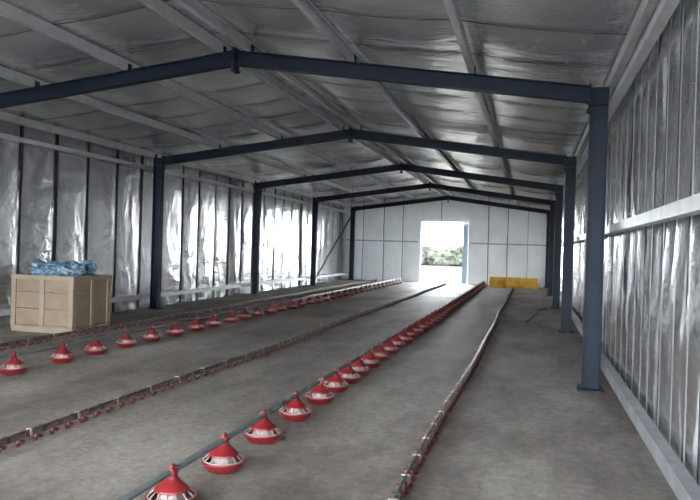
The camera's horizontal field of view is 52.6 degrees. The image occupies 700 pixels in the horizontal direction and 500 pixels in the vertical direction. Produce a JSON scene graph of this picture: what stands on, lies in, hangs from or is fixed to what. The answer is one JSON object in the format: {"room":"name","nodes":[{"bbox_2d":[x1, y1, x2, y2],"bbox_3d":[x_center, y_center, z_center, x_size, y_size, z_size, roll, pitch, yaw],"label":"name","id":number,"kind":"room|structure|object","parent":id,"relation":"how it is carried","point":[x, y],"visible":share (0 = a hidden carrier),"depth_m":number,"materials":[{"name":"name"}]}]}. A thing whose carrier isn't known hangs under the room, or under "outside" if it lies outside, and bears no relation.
{"room":"farm building","nodes":[
{"label":"farm building","id":0,"kind":"room"},
{"bbox_2d":[0,120,346,327],"bbox_3d":[-4.896,-0.472,16.851,0.121,3.705,37.700,2,0,14],"label":"wall","id":1,"kind":"structure","parent":0,"point":[55,205],"depth_m":16.63,"materials":[{"name":"metal"}]},
{"bbox_2d":[0,0,660,206],"bbox_3d":[0.047,-2.522,15.640,10.690,0.788,38.400,2,0,14],"label":"ceiling","id":2,"kind":"structure","parent":0,"point":[564,41],"depth_m":10.03,"materials":[{"name":"metal"}]},
{"bbox_2d":[0,0,657,206],"bbox_3d":[0.029,-2.384,15.566,9.590,0.730,37.650,2,0,14],"label":"roof purlins","id":3,"kind":"structure","parent":2,"relation":"attached to","point":[306,7],"depth_m":11.10,"materials":[{"name":"grey metal"}]},
{"bbox_2d":[0,279,677,499],"bbox_3d":[-0.091,1.607,15.609,10.390,0.150,38.200,2,0,14],"label":"floor","id":4,"kind":"structure","parent":0,"point":[521,427],"depth_m":6.97,"materials":[{"name":"concrete"}]},
{"bbox_2d":[10,259,112,334],"bbox_3d":[-5.051,0.779,12.447,1.234,1.230,1.124,2,0,14],"label":"wooden crate","id":5,"kind":"object","parent":4,"relation":"on","point":[55,297],"visible":1,"depth_m":12.00,"materials":[{"name":"brown wood"}]},
{"bbox_2d":[0,279,376,350],"bbox_3d":[-2.312,1.393,19.929,0.176,0.108,28.461,2,0,14],"label":"nipple drinker line","id":6,"kind":"object","parent":4,"relation":"on","point":[162,318],"visible":1,"depth_m":13.53,"materials":[{"name":"plastic"}]},
{"bbox_2d":[0,278,401,374],"bbox_3d":[-1.173,1.353,19.062,0.338,0.263,28.350,2,0,14],"label":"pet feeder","id":7,"kind":"object","parent":4,"relation":"on","point":[13,366],"visible":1,"depth_m":11.93,"materials":[{"name":"red plastic"}]},
{"bbox_2d":[0,282,446,452],"bbox_3d":[0.603,1.491,17.630,0.179,0.108,31.461,2,0,14],"label":"nipple drinker line","id":8,"kind":"object","parent":4,"relation":"on","point":[28,432],"visible":0.99,"depth_m":7.43,"materials":[{"name":"plastic"}]},
{"bbox_2d":[117,281,486,499],"bbox_3d":[2.262,1.466,17.250,0.335,0.263,30.950,2,0,14],"label":"poultry feeder line","id":9,"kind":"object","parent":4,"relation":"on","point":[222,458],"visible":1,"depth_m":6.38,"materials":[{"name":"red plastic"}]},
{"bbox_2d":[0,44,614,392],"bbox_3d":[-1.581,-0.613,9.495,9.584,4.249,0.240,2,0,14],"label":"frame","id":10,"kind":"object","parent":4,"relation":"on","point":[596,98],"visible":0.99,"depth_m":8.71,"materials":[{"name":"blue paint"}]},
{"bbox_2d":[147,126,579,333],"bbox_3d":[-0.035,-0.591,15.509,9.584,4.249,0.240,2,0,14],"label":"frame","id":11,"kind":"object","parent":4,"relation":"on","point":[160,163],"visible":1,"depth_m":15.32,"materials":[{"name":"blue paint"}]},
{"bbox_2d":[345,196,421,281],"bbox_3d":[1.600,-0.597,34.648,3.750,4.199,0.073,2,0,14],"label":"panel","id":12,"kind":"object","parent":4,"relation":"on","point":[373,260],"visible":0.97,"depth_m":34.59,"materials":[{"name":"metal"}]},
{"bbox_2d":[250,161,562,308],"bbox_3d":[1.511,-0.569,21.524,9.584,4.249,0.240,2,0,14],"label":"frame","id":13,"kind":"object","parent":4,"relation":"on","point":[558,189],"visible":0.98,"depth_m":21.40,"materials":[{"name":"blue paint"}]},
{"bbox_2d":[309,182,555,295],"bbox_3d":[3.057,-0.547,27.538,9.584,4.249,0.240,2,0,14],"label":"frame","id":14,"kind":"object","parent":4,"relation":"on","point":[316,200],"visible":0.88,"depth_m":27.49,"materials":[{"name":"blue paint"}]},
{"bbox_2d":[347,194,549,287],"bbox_3d":[4.606,-0.526,33.562,9.584,4.249,0.240,2,0,14],"label":"frame","id":15,"kind":"object","parent":4,"relation":"on","point":[482,202],"visible":0.88,"depth_m":33.62,"materials":[{"name":"blue paint"}]},
{"bbox_2d":[316,213,352,277],"bbox_3d":[-0.690,-0.214,31.735,0.060,3.200,6.194,2,0,14],"label":"brace","id":16,"kind":"object","parent":15,"relation":"attached to","point":[352,213],"visible":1,"depth_m":31.54,"materials":[{"name":"blue paint"}]},
{"bbox_2d":[387,287,512,499],"bbox_3d":[3.415,1.581,16.512,0.168,0.108,28.695,2,0,14],"label":"nipple drinker line","id":17,"kind":"object","parent":4,"relation":"on","point":[407,476],"visible":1,"depth_m":6.25,"materials":[{"name":"plastic"}]},
{"bbox_2d":[462,223,467,283],"bbox_3d":[6.482,0.171,33.542,2.280,2.930,0.070,2,0,14],"label":"door","id":18,"kind":"structure","parent":4,"relation":"on","point":[465,225],"depth_m":33.78,"materials":[{"name":"blue metal"}]},
{"bbox_2d":[468,196,549,287],"bbox_3d":[7.593,-0.428,33.107,4.050,4.240,0.074,2,0,14],"label":"panel","id":19,"kind":"object","parent":4,"relation":"on","point":[492,224],"visible":0.87,"depth_m":33.17,"materials":[{"name":"metal"}]},
{"bbox_2d":[489,277,537,288],"bbox_3d":[7.236,1.453,31.369,2.108,0.454,0.575,2,0,14],"label":"pads","id":20,"kind":"object","parent":4,"relation":"on","point":[498,282],"visible":1,"depth_m":31.12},
{"bbox_2d":[525,308,546,322],"bbox_3d":[4.728,1.653,18.149,0.179,0.027,4.340,2,0,21],"label":"hose","id":21,"kind":"object","parent":4,"relation":"on","point":[544,308],"visible":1,"depth_m":17.94,"materials":[{"name":"black plastic"}]},
{"bbox_2d":[421,193,469,220],"bbox_3d":[4.571,-2.053,33.890,2.290,1.437,0.073,2,0,14],"label":"panel","id":22,"kind":"object","parent":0,"point":[443,209],"visible":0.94,"depth_m":33.87,"materials":[{"name":"metal"}]},
{"bbox_2d":[560,0,699,486],"bbox_3d":[4.808,-0.168,14.356,0.170,3.706,37.700,2,0,14],"label":"wall","id":23,"kind":"structure","parent":0,"point":[650,334],"depth_m":6.14,"materials":[{"name":"metal"}]},
{"bbox_2d":[0,0,699,499],"bbox_3d":[-0.043,-0.277,15.564,9.890,3.300,37.625,2,0,14],"label":"beams","id":24,"kind":"structure","parent":23,"relation":"attached to","point":[676,474],"depth_m":6.45,"materials":[{"name":"grey metal"}]},
{"bbox_2d":[399,218,475,283],"bbox_3d":[4.106,0.037,33.947,3.690,3.090,0.200,2,0,14],"label":"door frame","id":25,"kind":"structure","parent":24,"relation":"attached to","point":[423,219],"depth_m":33.88,"materials":[{"name":"white metal"}]},
{"label":"outside","id":26,"kind":"structure","parent":0,"visible":0},
{"bbox_2d":[420,265,461,283],"bbox_3d":[3.542,1.782,30.059,260.000,0.100,260.000,2,0,14],"label":"ground","id":27,"kind":"structure","parent":26,"point":[429,273],"depth_m":50.35,"materials":[{"name":"white concrete"}]},
{"bbox_2d":[421,243,462,266],"bbox_3d":[14.133,0.583,76.895,50.294,3.072,2.498,2,0,14],"label":"trees","id":28,"kind":"object","parent":27,"relation":"on","point":[430,254],"visible":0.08,"depth_m":77.37,"materials":[{"name":"green plant"}]}
]}

